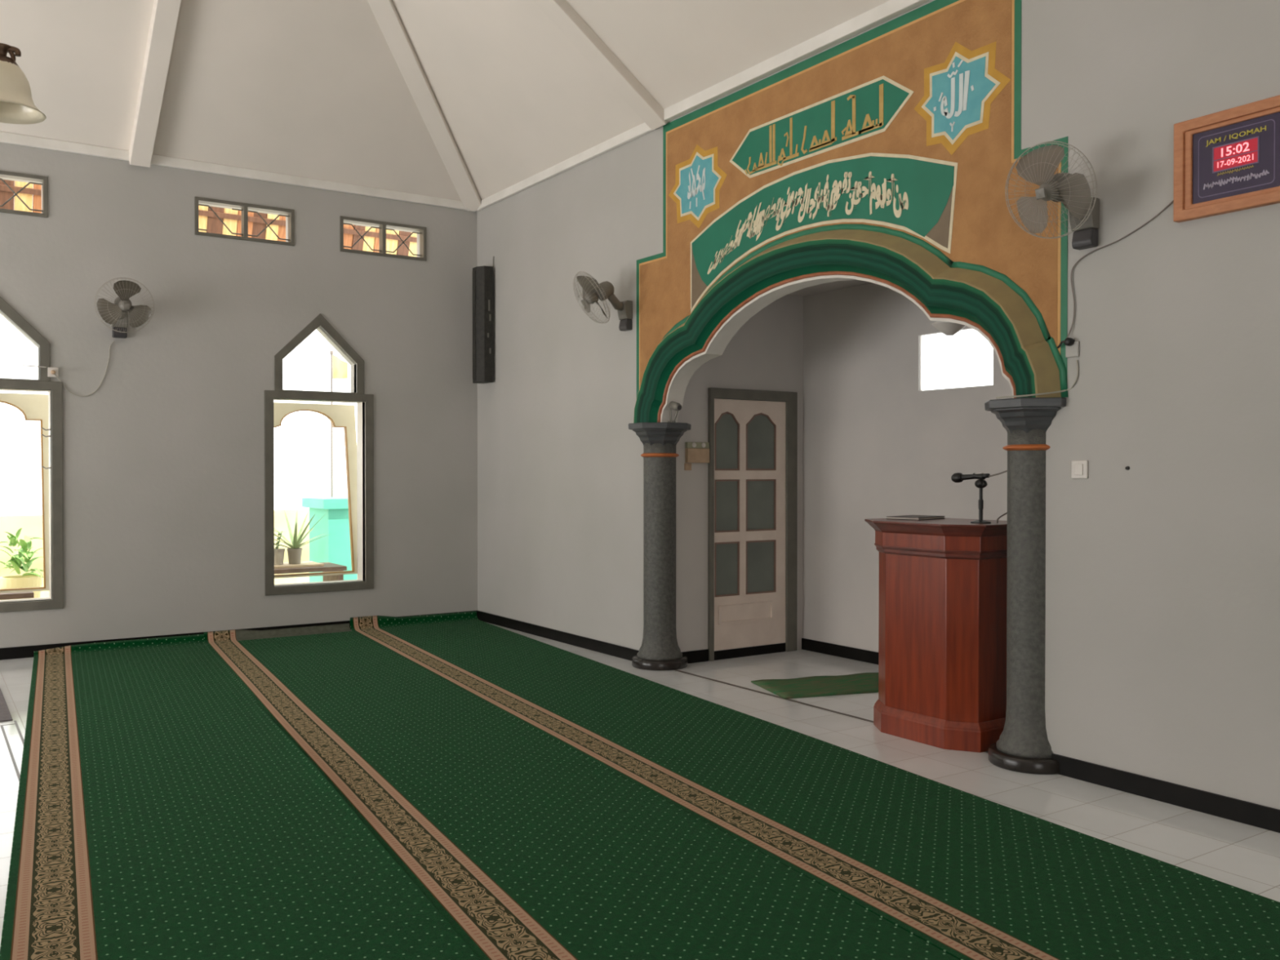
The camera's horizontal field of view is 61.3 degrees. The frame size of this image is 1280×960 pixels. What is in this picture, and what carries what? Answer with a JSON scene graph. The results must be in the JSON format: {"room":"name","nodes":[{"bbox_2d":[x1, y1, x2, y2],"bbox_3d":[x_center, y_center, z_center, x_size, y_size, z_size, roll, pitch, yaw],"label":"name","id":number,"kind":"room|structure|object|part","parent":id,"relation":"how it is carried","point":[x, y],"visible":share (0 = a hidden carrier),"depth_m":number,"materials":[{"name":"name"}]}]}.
{"room":"mosque","nodes":[
{"label":"mosque","id":0,"kind":"room"},
{"bbox_2d":[0,142,477,648],"bbox_3d":[-5.251,-0.604,7.704,9.120,3.870,0.150,0,1,-34],"label":"wall","id":1,"kind":"structure","parent":0,"point":[163,464],"depth_m":8.80,"materials":[{"name":"grey paint"}]},
{"bbox_2d":[0,170,48,217],"bbox_3d":[-4.809,-2.126,7.938,0.796,0.306,0.092,0,1,-34],"label":"window","id":2,"kind":"structure","parent":1,"relation":"in","point":[2,173],"depth_m":8.07,"materials":[{"name":"grey paint"}]},
{"bbox_2d":[0,296,63,612],"bbox_3d":[-4.904,-0.222,8.132,0.940,2.395,0.504,0,1,-34],"label":"window","id":3,"kind":"structure","parent":1,"relation":"in","point":[33,406],"depth_m":8.17,"materials":[{"name":"grey paint"}]},
{"bbox_2d":[22,364,58,377],"bbox_3d":[-4.490,-0.816,8.092,0.236,0.080,0.050,0,1,-34],"label":"wall socket","id":4,"kind":"object","parent":1,"relation":"attached to","point":[51,371],"visible":1,"depth_m":8.13,"materials":[{"name":"white plastic"}]},
{"bbox_3d":[-4.430,-0.812,8.151,0.072,0.072,0.020,0,1,-34],"label":"plate","id":5,"kind":"part","parent":4,"relation":"part of","materials":[{"name":"white plastic"}]},
{"bbox_2d":[53,341,114,396],"bbox_3d":[-4.253,-0.855,8.263,0.422,0.441,0.036,0,1,-37],"label":"cord","id":6,"kind":"object","parent":1,"relation":"attached to","point":[113,341],"visible":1,"depth_m":8.33,"materials":[{"name":"grey plastic"}]},
{"bbox_2d":[94,277,154,337],"bbox_3d":[-3.951,-1.315,8.251,0.414,0.423,0.380,0,1,-34],"label":"wall fan","id":7,"kind":"object","parent":1,"relation":"attached to","point":[116,314],"visible":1,"depth_m":8.17,"materials":[{"name":"grey plastic"}]},
{"bbox_3d":[-3.989,-1.266,8.122,0.173,0.197,0.033,0,1,-29],"label":"blade","id":8,"kind":"part","parent":7,"relation":"part of","materials":[{"name":"plastic"}]},
{"bbox_3d":[-3.988,-1.299,8.306,0.072,0.113,0.142,0,1,-34],"label":"arm","id":9,"kind":"part","parent":7,"relation":"part of","materials":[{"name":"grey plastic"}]},
{"bbox_3d":[-3.880,-1.426,8.162,0.052,0.157,0.209,0,1,34],"label":"blade","id":10,"kind":"part","parent":7,"relation":"part of","materials":[{"name":"plastic"}]},
{"bbox_3d":[-3.822,-1.247,8.242,0.161,0.182,0.067,0,13,-34],"label":"blade","id":11,"kind":"part","parent":7,"relation":"part of","materials":[{"name":"plastic"}]},
{"bbox_2d":[128,0,181,167],"bbox_3d":[-3.125,-3.549,7.265,0.150,2.213,2.984,0,1,-34],"label":"trim","id":12,"kind":"structure","parent":1,"relation":"attached to","point":[165,13],"depth_m":7.89,"materials":[{"name":"paint"}]},
{"bbox_2d":[0,131,475,211],"bbox_3d":[-5.258,-2.520,7.571,8.980,0.075,0.035,0,1,-34],"label":"trim","id":13,"kind":"structure","parent":1,"relation":"attached to","point":[5,137],"depth_m":8.84,"materials":[{"name":"white paint"}]},
{"bbox_2d":[0,610,475,660],"bbox_3d":[-5.261,1.289,7.616,8.988,0.087,0.012,0,1,-34],"label":"baseboard","id":14,"kind":"structure","parent":1,"relation":"attached to","point":[27,651],"depth_m":8.27,"materials":[{"name":"black tile"}]},
{"bbox_2d":[194,196,294,245],"bbox_3d":[-3.282,-2.135,8.964,0.796,0.306,0.092,0,1,-34],"label":"window","id":15,"kind":"structure","parent":1,"relation":"in","point":[244,207],"depth_m":8.93,"materials":[{"name":"grey paint"}]},
{"bbox_2d":[264,313,373,595],"bbox_3d":[-2.883,-0.234,9.489,0.940,2.395,0.504,0,1,-34],"label":"window","id":16,"kind":"structure","parent":1,"relation":"in","point":[340,415],"depth_m":9.50,"materials":[{"name":"grey paint"}]},
{"bbox_2d":[339,215,426,261],"bbox_3d":[-2.294,-2.141,9.627,0.796,0.306,0.092,0,1,-34],"label":"window","id":17,"kind":"structure","parent":1,"relation":"in","point":[382,225],"depth_m":9.60,"materials":[{"name":"grey paint"}]},
{"bbox_2d":[0,0,889,200],"bbox_3d":[-2.750,-4.174,3.841,9.064,3.340,9.064,0,1,-34],"label":"ceiling","id":18,"kind":"structure","parent":0,"point":[313,89],"depth_m":8.04,"materials":[{"name":"paint"}]},
{"bbox_2d":[0,43,45,124],"bbox_3d":[-2.426,-3.301,3.487,0.829,4.321,0.770,0,1,-34],"label":"pendant lamp","id":19,"kind":"object","parent":18,"relation":"hanging from","point":[17,106],"visible":1,"depth_m":3.44,"materials":[{"name":"white glass"}]},
{"bbox_3d":[-2.158,-1.313,3.449,0.361,0.150,0.018,0,1,0],"label":"arm","id":20,"kind":"part","parent":19,"relation":"part of","materials":[{"name":"brown metal"}]},
{"bbox_2d":[0,622,1279,946],"bbox_3d":[-1.050,1.436,2.714,10.510,0.120,13.150,0,1,-34],"label":"floor","id":21,"kind":"structure","parent":0,"point":[1244,856],"depth_m":4.95,"materials":[{"name":"white tile"}]},
{"bbox_2d":[0,688,13,721],"bbox_3d":[-4.133,1.340,6.280,0.770,0.008,1.090,0,1,-34],"label":"floor mat","id":22,"kind":"object","parent":21,"relation":"on","point":[5,715],"visible":1,"depth_m":6.24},
{"bbox_2d":[0,720,24,782],"bbox_3d":[-1.656,1.372,3.239,0.082,0.003,6.700,0,1,-34],"label":"trim","id":23,"kind":"structure","parent":21,"relation":"on","point":[15,722],"depth_m":5.55,"materials":[{"name":"tile"}]},
{"bbox_2d":[0,634,480,959],"bbox_3d":[-1.419,1.331,3.588,1.203,0.074,11.115,0,1,-28],"label":"carpet runner","id":24,"kind":"object","parent":21,"relation":"on","point":[162,813],"visible":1,"depth_m":4.12,"materials":[{"name":"green carpet"}]},
{"bbox_2d":[204,623,959,959],"bbox_3d":[-0.419,1.318,4.259,1.200,0.088,11.115,0,1,-28],"label":"carpet runner","id":25,"kind":"object","parent":21,"relation":"on","point":[530,847],"visible":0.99,"depth_m":4.11,"materials":[{"name":"carpet"}]},
{"bbox_2d":[628,422,691,671],"bbox_3d":[0.142,0.464,7.737,0.425,1.734,0.425,0,1,-34],"label":"column","id":26,"kind":"structure","parent":21,"relation":"on","point":[660,650],"depth_m":7.63,"materials":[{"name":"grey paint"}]},
{"bbox_2d":[667,400,681,422],"bbox_3d":[0.246,-0.477,7.556,0.056,0.155,0.109,0,1,-34],"label":"lamp","id":27,"kind":"object","parent":26,"relation":"on","point":[677,406],"visible":1,"depth_m":7.55,"materials":[{"name":"metal"}]},
{"bbox_2d":[751,672,878,698],"bbox_3d":[1.332,1.328,7.043,1.119,0.016,0.546,0,1,-18],"label":"mat","id":28,"kind":"object","parent":21,"relation":"on","point":[864,682],"visible":0.69,"depth_m":6.98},
{"bbox_2d":[350,610,1279,959],"bbox_3d":[0.586,1.299,4.934,1.203,0.114,11.115,0,1,-28],"label":"carpet runner","id":29,"kind":"object","parent":21,"relation":"on","point":[971,877],"visible":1,"depth_m":4.20,"materials":[{"name":"green carpet"}]},
{"bbox_2d":[674,669,988,752],"bbox_3d":[1.000,1.343,6.451,0.027,0.004,3.070,0,1,-34],"label":"trim","id":30,"kind":"structure","parent":21,"relation":"in","point":[805,704],"depth_m":6.65,"materials":[{"name":"tile"}]},
{"bbox_2d":[864,517,1007,752],"bbox_3d":[1.617,0.783,5.734,0.600,1.132,0.812,0,1,-34],"label":"pulpit","id":31,"kind":"object","parent":21,"relation":"on","point":[942,599],"visible":0.84,"depth_m":5.47,"materials":[{"name":"brown wood"}]},
{"bbox_2d":[886,515,945,519],"bbox_3d":[1.520,0.207,5.953,0.200,0.015,0.280,1,1,45],"label":"book","id":32,"kind":"object","parent":31,"relation":"on","point":[904,517],"visible":1,"depth_m":5.89,"materials":[{"name":"white paper"}]},
{"bbox_3d":[1.617,0.248,5.729,0.600,0.062,0.812,0,1,-34],"label":"crown moulding","id":33,"kind":"part","parent":31,"relation":"part of","materials":[{"name":"red wood"}]},
{"bbox_3d":[1.617,0.372,5.731,0.504,0.044,0.716,0,1,-34],"label":"neck moulding","id":34,"kind":"part","parent":31,"relation":"part of","materials":[{"name":"red wood"}]},
{"bbox_2d":[970,472,991,523],"bbox_3d":[1.733,0.091,5.490,0.100,0.256,0.100,0,1,-34],"label":"microphone stand","id":35,"kind":"object","parent":31,"relation":"on","point":[980,483],"visible":1,"depth_m":5.48,"materials":[{"name":"black plastic"}]},
{"bbox_2d":[951,472,990,482],"bbox_3d":[1.698,-0.011,5.546,0.051,0.052,0.230,0,1,-35],"label":"microphone","id":36,"kind":"object","parent":35,"relation":"attached to","point":[957,477],"visible":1,"depth_m":5.58,"materials":[{"name":"black plastic"}]},
{"bbox_2d":[951,472,963,482],"bbox_3d":[1.649,-0.012,5.615,0.051,0.052,0.062,0,-3,-34],"label":"grille","id":37,"kind":"object","parent":36,"relation":"attached to","point":[957,477],"depth_m":5.59,"materials":[{"name":"black metal"}]},
{"bbox_3d":[1.711,-0.017,5.522,0.032,0.032,0.175,0,-3,-34],"label":"handle","id":38,"kind":"part","parent":36,"relation":"part of","materials":[{"name":"black plastic"}]},
{"bbox_3d":[1.733,0.118,5.491,0.020,0.178,0.020,0,1,-34],"label":"stem","id":39,"kind":"part","parent":35,"relation":"part of","materials":[{"name":"black plastic"}]},
{"bbox_3d":[1.743,0.022,5.476,0.030,0.033,0.037,0,1,-34],"label":"joint knob","id":40,"kind":"part","parent":35,"relation":"part of","materials":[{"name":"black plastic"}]},
{"bbox_2d":[988,470,1007,523],"bbox_3d":[1.899,0.081,5.394,0.303,0.272,0.119,0,1,3],"label":"microphone cable","id":41,"kind":"object","parent":31,"relation":"on","point":[1001,473],"visible":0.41,"depth_m":5.41,"materials":[{"name":"black rubber"}]},
{"bbox_2d":[984,397,1066,774],"bbox_3d":[1.875,0.487,5.157,0.425,1.734,0.425,0,1,-34],"label":"column","id":42,"kind":"structure","parent":21,"relation":"on","point":[1023,745],"depth_m":5.05,"materials":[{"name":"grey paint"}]},
{"bbox_2d":[675,294,803,652],"bbox_3d":[0.714,-0.052,8.144,1.270,2.760,0.120,0,1,-34],"label":"wall","id":43,"kind":"structure","parent":0,"point":[766,353],"depth_m":7.93,"materials":[{"name":"white paint"}]},
{"bbox_2d":[684,462,691,470],"bbox_3d":[0.348,-0.096,7.820,0.060,0.052,0.008,0,1,-34],"label":"blank plate","id":44,"kind":"object","parent":43,"relation":"attached to","point":[687,466],"visible":1,"depth_m":7.81,"materials":[{"name":"beige plastic"}]},
{"bbox_2d":[681,648,708,663],"bbox_3d":[0.366,1.287,7.843,0.322,0.087,0.012,0,1,-34],"label":"baseboard","id":45,"kind":"structure","parent":43,"relation":"attached to","point":[700,655],"depth_m":7.87,"materials":[{"name":"black tile"}]},
{"bbox_2d":[684,441,709,462],"bbox_3d":[0.418,-0.200,7.850,0.200,0.150,0.036,0,1,-34],"label":"switch box","id":46,"kind":"object","parent":43,"relation":"attached to","point":[695,452],"visible":1,"depth_m":7.83,"materials":[{"name":"white plastic"}]},
{"bbox_3d":[0.416,-0.252,7.852,0.200,0.045,0.030,0,1,-34],"label":"socket plate","id":47,"kind":"part","parent":46,"relation":"part of","materials":[{"name":"beige plastic"}]},
{"bbox_2d":[707,387,797,661],"bbox_3d":[0.855,0.324,8.164,0.851,2.006,0.050,0,1,-34],"label":"door","id":48,"kind":"structure","parent":43,"relation":"in","point":[753,514],"depth_m":8.15,"materials":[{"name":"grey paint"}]},
{"bbox_3d":[0.642,-0.289,8.018,0.210,0.412,0.006,0,1,-34],"label":"pane","id":49,"kind":"part","parent":48,"relation":"part of","materials":[{"name":"grey glass"}]},
{"bbox_3d":[0.642,0.192,8.022,0.210,0.366,0.006,0,1,-34],"label":"pane","id":50,"kind":"part","parent":48,"relation":"part of","materials":[{"name":"grey glass"}]},
{"bbox_3d":[0.642,0.662,8.026,0.210,0.378,0.006,0,1,-34],"label":"pane","id":51,"kind":"part","parent":48,"relation":"part of","materials":[{"name":"grey glass"}]},
{"bbox_3d":[0.798,0.997,8.112,0.522,0.138,0.017,0,1,-34],"label":"panel moulding","id":52,"kind":"part","parent":48,"relation":"part of","materials":[{"name":"beige paint"}]},
{"bbox_3d":[0.913,-0.291,8.200,0.271,0.413,0.006,0,1,-34],"label":"pane","id":53,"kind":"part","parent":48,"relation":"part of","materials":[{"name":"grey glass"}]},
{"bbox_3d":[0.913,0.190,8.204,0.271,0.366,0.006,0,1,-34],"label":"pane","id":54,"kind":"part","parent":48,"relation":"part of","materials":[{"name":"grey glass"}]},
{"bbox_3d":[0.913,0.660,8.209,0.271,0.378,0.006,0,1,-34],"label":"pane","id":55,"kind":"part","parent":48,"relation":"part of","materials":[{"name":"grey glass"}]},
{"bbox_2d":[787,280,871,296],"bbox_3d":[1.645,-1.461,6.854,1.390,0.080,3.280,0,1,-34],"label":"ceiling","id":56,"kind":"structure","parent":0,"point":[824,287],"depth_m":8.01,"materials":[{"name":"white paint"}]},
{"bbox_2d":[931,321,965,335],"bbox_3d":[1.830,-1.134,6.376,0.210,0.565,0.210,0,1,-34],"label":"ceiling lamp","id":57,"kind":"object","parent":56,"relation":"hanging from","point":[946,328],"visible":0.44,"depth_m":6.33,"materials":[{"name":"glass"}]},
{"bbox_2d":[476,0,1279,809],"bbox_3d":[2.151,-0.577,4.755,0.120,3.870,13.000,0,1,-34],"label":"wall","id":58,"kind":"structure","parent":0,"point":[1162,629],"depth_m":4.75,"materials":[{"name":"grey paint"}]},
{"bbox_2d":[367,0,481,211],"bbox_3d":[-2.134,-4.114,6.978,0.170,3.279,6.287,0,1,11],"label":"ceiling beam","id":59,"kind":"structure","parent":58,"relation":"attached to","point":[384,11],"depth_m":8.83,"materials":[{"name":"paint"}]},
{"bbox_2d":[472,256,493,383],"bbox_3d":[-1.429,-1.458,9.823,0.160,1.145,0.201,0,1,-34],"label":"speaker","id":60,"kind":"object","parent":58,"relation":"attached to","point":[482,276],"visible":1,"depth_m":9.75},
{"bbox_2d":[472,270,475,378],"bbox_3d":[-1.504,-1.407,9.798,0.007,0.980,0.064,0,1,-34],"label":"grille","id":61,"kind":"object","parent":60,"relation":"attached to","point":[473,271],"depth_m":9.79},
{"bbox_2d":[476,610,639,661],"bbox_3d":[-0.737,1.277,8.952,0.012,0.087,2.840,0,1,-34],"label":"baseboard","id":62,"kind":"structure","parent":58,"relation":"attached to","point":[616,651],"depth_m":8.80,"materials":[{"name":"black tile"}]},
{"bbox_2d":[477,122,655,211],"bbox_3d":[-0.710,-2.531,8.858,0.035,0.075,2.890,0,1,-34],"label":"trim","id":63,"kind":"structure","parent":58,"relation":"attached to","point":[642,129],"depth_m":8.61,"materials":[{"name":"white paint"}]},
{"bbox_2d":[533,0,667,130],"bbox_3d":[-1.087,-3.580,6.746,3.043,2.228,0.170,0,1,-34],"label":"ceiling beam","id":64,"kind":"structure","parent":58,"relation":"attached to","point":[560,12],"depth_m":7.28,"materials":[{"name":"paint"}]},
{"bbox_2d":[573,271,632,331],"bbox_3d":[-0.307,-1.299,7.852,0.359,0.398,0.470,0,1,32],"label":"wall fan","id":65,"kind":"object","parent":58,"relation":"attached to","point":[603,291],"visible":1,"depth_m":7.79,"materials":[{"name":"grey plastic"}]},
{"bbox_3d":[-0.386,-1.329,7.892,0.054,0.205,0.157,0,1,-25],"label":"blade","id":66,"kind":"part","parent":65,"relation":"part of","materials":[{"name":"plastic"}]},
{"bbox_3d":[-0.368,-1.402,7.700,0.067,0.161,0.182,-33,11,-17],"label":"blade","id":67,"kind":"part","parent":65,"relation":"part of","materials":[{"name":"plastic"}]},
{"bbox_3d":[-0.276,-1.227,7.757,0.067,0.170,0.188,-33,11,-17],"label":"blade","id":68,"kind":"part","parent":65,"relation":"part of","materials":[{"name":"plastic"}]},
{"bbox_3d":[-0.195,-1.319,7.874,0.194,0.160,0.078,-1,1,-45],"label":"arm","id":69,"kind":"part","parent":65,"relation":"part of","materials":[{"name":"grey plastic"}]},
{"bbox_2d":[663,0,930,121],"bbox_3d":[1.810,-2.518,5.093,0.050,0.085,5.970,0,1,-34],"label":"trim","id":70,"kind":"structure","parent":58,"relation":"attached to","point":[891,9],"depth_m":6.38,"materials":[{"name":"white paint"}]},
{"bbox_2d":[633,223,1068,422],"bbox_3d":[0.986,-0.933,6.404,0.241,1.083,3.529,0,1,-34],"label":"trim","id":71,"kind":"structure","parent":58,"relation":"attached to","point":[984,300],"depth_m":5.92,"materials":[{"name":"green paint"}]},
{"bbox_2d":[636,0,1068,396],"bbox_3d":[0.960,-1.448,6.401,0.014,2.062,3.548,0,1,-34],"label":"wall mural","id":72,"kind":"object","parent":58,"relation":"attached to","point":[910,124],"visible":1,"depth_m":5.90,"materials":[{"name":"paint"}]},
{"bbox_2d":[995,360,1078,398],"bbox_3d":[1.816,-0.462,4.950,0.361,0.165,0.092,0,1,23],"label":"loose wire","id":73,"kind":"object","parent":58,"relation":"attached to","point":[1077,363],"visible":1,"depth_m":4.93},
{"bbox_2d":[1004,141,1099,249],"bbox_3d":[1.851,-1.246,4.735,0.393,0.417,0.412,0,1,-34],"label":"wall fan","id":74,"kind":"object","parent":58,"relation":"attached to","point":[1038,166],"visible":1,"depth_m":4.68,"materials":[{"name":"grey plastic"}]},
{"bbox_3d":[1.736,-1.174,4.773,0.025,0.180,0.179,0,1,-26],"label":"blade","id":75,"kind":"part","parent":74,"relation":"part of","materials":[{"name":"grey plastic"}]},
{"bbox_3d":[1.737,-1.356,4.684,0.203,0.167,0.053,0,1,31],"label":"blade","id":76,"kind":"part","parent":74,"relation":"part of","materials":[{"name":"grey plastic"}]},
{"bbox_3d":[1.907,-1.241,4.779,0.145,0.128,0.082,0,1,-34],"label":"arm","id":77,"kind":"part","parent":74,"relation":"part of","materials":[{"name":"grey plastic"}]},
{"bbox_3d":[1.858,-1.210,4.612,0.067,0.199,0.160,-23,15,-37],"label":"blade","id":78,"kind":"part","parent":74,"relation":"part of","materials":[{"name":"grey plastic"}]},
{"bbox_2d":[1065,341,1079,357],"bbox_3d":[1.966,-0.594,4.912,0.012,0.070,0.065,0,1,-34],"label":"wall socket","id":79,"kind":"object","parent":58,"relation":"attached to","point":[1071,351],"visible":1,"depth_m":4.90,"materials":[{"name":"white plastic"}]},
{"bbox_2d":[1057,337,1075,348],"bbox_3d":[1.939,-0.625,4.927,0.040,0.043,0.084,0,1,-34],"label":"plug","id":80,"kind":"object","parent":79,"relation":"attached to","point":[1068,341],"visible":1,"depth_m":4.90,"materials":[{"name":"black plastic"}]},
{"bbox_2d":[1071,460,1088,478],"bbox_3d":[1.987,-0.047,4.884,0.014,0.082,0.082,0,1,-34],"label":"light switch","id":81,"kind":"object","parent":58,"relation":"attached to","point":[1079,468],"visible":1,"depth_m":4.88,"materials":[{"name":"white plastic"}]},
{"bbox_2d":[1066,200,1173,337],"bbox_3d":[2.093,-0.911,4.708,0.020,0.557,0.525,0,1,-34],"label":"cable","id":82,"kind":"object","parent":58,"relation":"attached to","point":[1171,202],"visible":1,"depth_m":4.82,"materials":[{"name":"grey plastic"}]},
{"bbox_2d":[1051,753,1279,832],"bbox_3d":[3.797,1.337,2.204,0.012,0.087,6.900,0,1,-34],"label":"baseboard","id":83,"kind":"structure","parent":58,"relation":"attached to","point":[1255,815],"depth_m":4.52,"materials":[{"name":"black tile"}]},
{"bbox_2d":[1173,94,1279,222],"bbox_3d":[2.364,-1.272,4.288,0.040,0.406,0.490,0,1,-34],"label":"wall clock","id":84,"kind":"object","parent":58,"relation":"attached to","point":[1228,161],"visible":1,"depth_m":4.31,"materials":[{"name":"brown wood"}]},
{"bbox_2d":[1217,164,1253,176],"bbox_3d":[2.363,-1.228,4.287,0.002,0.016,0.144,0,1,-34],"label":"print","id":85,"kind":"object","parent":84,"relation":"on","point":[1227,170],"depth_m":4.29},
{"bbox_2d":[802,282,1012,652],"bbox_3d":[2.139,-0.044,7.198,0.040,2.760,3.280,0,1,-34],"label":"wall","id":86,"kind":"structure","parent":0,"point":[877,444],"depth_m":7.86,"materials":[{"name":"white paint"}]},
{"bbox_2d":[801,638,878,664],"bbox_3d":[2.118,1.293,7.196,0.012,0.087,3.040,0,1,-34],"label":"baseboard","id":87,"kind":"structure","parent":86,"relation":"attached to","point":[852,653],"depth_m":8.09,"materials":[{"name":"black tile"}]},
{"bbox_3d":[-6.568,1.501,12.265,12.000,0.180,8.840,0,1,-34],"label":"ground","id":88,"kind":"structure","parent":0,"visible":0},
{"bbox_2d":[0,591,34,599],"bbox_3d":[-5.279,1.174,8.514,0.860,0.540,0.240,0,1,-34],"label":"window ledge","id":89,"kind":"object","parent":88,"relation":"on","point":[21,595],"visible":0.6,"depth_m":8.59,"materials":[{"name":"wood"}]},
{"bbox_2d":[0,528,43,598],"bbox_3d":[-5.355,0.924,9.375,0.423,1.025,0.462,0,1,12],"label":"potted shrub","id":90,"kind":"object","parent":88,"relation":"on","point":[31,580],"visible":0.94,"depth_m":9.31,"materials":[{"name":"green plant"}]},
{"bbox_2d":[0,574,41,598],"bbox_3d":[-5.365,1.137,9.359,0.320,0.600,0.320,0,1,-34],"label":"pot","id":91,"kind":"object","parent":90,"relation":"on","point":[21,580],"depth_m":9.25,"materials":[{"name":"beige ceramic"}]},
{"bbox_2d":[0,509,309,597],"bbox_3d":[-5.923,0.887,11.030,6.700,1.070,0.200,0,1,-34],"label":"wall","id":92,"kind":"structure","parent":88,"relation":"on","point":[31,525],"depth_m":10.84,"materials":[{"name":"beige paint"}]},
{"bbox_2d":[274,562,346,581],"bbox_3d":[-3.350,1.130,10.412,0.880,0.595,0.560,0,1,-34],"label":"bench","id":93,"kind":"object","parent":88,"relation":"on","point":[328,566],"visible":0.29,"depth_m":10.34,"materials":[{"name":"wood"}]},
{"bbox_2d":[274,561,324,568],"bbox_3d":[-3.414,0.821,10.415,0.620,0.020,0.380,0,1,-34],"label":"plank","id":94,"kind":"object","parent":93,"relation":"on","point":[303,564],"visible":0.57,"depth_m":10.37,"materials":[{"name":"beige wood"}]},
{"bbox_2d":[274,530,284,564],"bbox_3d":[-3.483,0.647,10.354,0.150,0.327,0.151,0,1,-15],"label":"seedling","id":95,"kind":"object","parent":94,"relation":"on","point":[278,553],"visible":0.82,"depth_m":10.32,"materials":[{"name":"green plant"}]},
{"bbox_2d":[274,548,284,564],"bbox_3d":[-3.483,0.736,10.355,0.150,0.150,0.150,0,1,-34],"label":"pot","id":96,"kind":"object","parent":95,"relation":"on","point":[278,553],"depth_m":10.30,"materials":[{"name":"grey ceramic"}]},
{"bbox_2d":[274,510,331,564],"bbox_3d":[-3.348,0.550,10.361,0.788,0.521,0.777,0,1,-34],"label":"agave","id":97,"kind":"object","parent":94,"relation":"on","point":[294,553],"visible":0.93,"depth_m":10.41,"materials":[{"name":"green plant"}]},
{"bbox_2d":[287,547,302,564],"bbox_3d":[-3.342,0.735,10.450,0.140,0.150,0.140,0,1,-34],"label":"pot","id":98,"kind":"object","parent":97,"relation":"on","point":[294,553],"depth_m":10.40,"materials":[{"name":"grey ceramic"}]},
{"bbox_3d":[-3.022,1.148,10.632,0.050,0.555,0.480,0,1,-34],"label":"leg","id":99,"kind":"part","parent":93,"relation":"part of","materials":[{"name":"brown wood"}]},
{"bbox_2d":[302,497,357,582],"bbox_3d":[-3.123,0.804,11.363,0.640,1.230,0.730,0,1,-34],"label":"gate pillar","id":100,"kind":"structure","parent":88,"relation":"on","point":[335,548],"depth_m":11.04,"materials":[{"name":"teal paint"}]},
{"bbox_2d":[329,351,347,497],"bbox_3d":[-3.294,0.005,11.822,0.187,2.820,0.045,0,1,-34],"label":"flag pole","id":101,"kind":"object","parent":88,"relation":"on","point":[340,366],"visible":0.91,"depth_m":11.78,"materials":[{"name":"yellow fabric"}]},
{"label":"outside","id":102,"kind":"structure","parent":0,"visible":0},
{"bbox_2d":[0,179,417,257],"bbox_3d":[-4.597,-2.534,10.277,7.295,1.520,0.596,0,1,-34],"label":"windows","id":103,"kind":"structure","parent":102,"point":[208,220],"depth_m":10.73,"materials":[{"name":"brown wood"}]}
]}

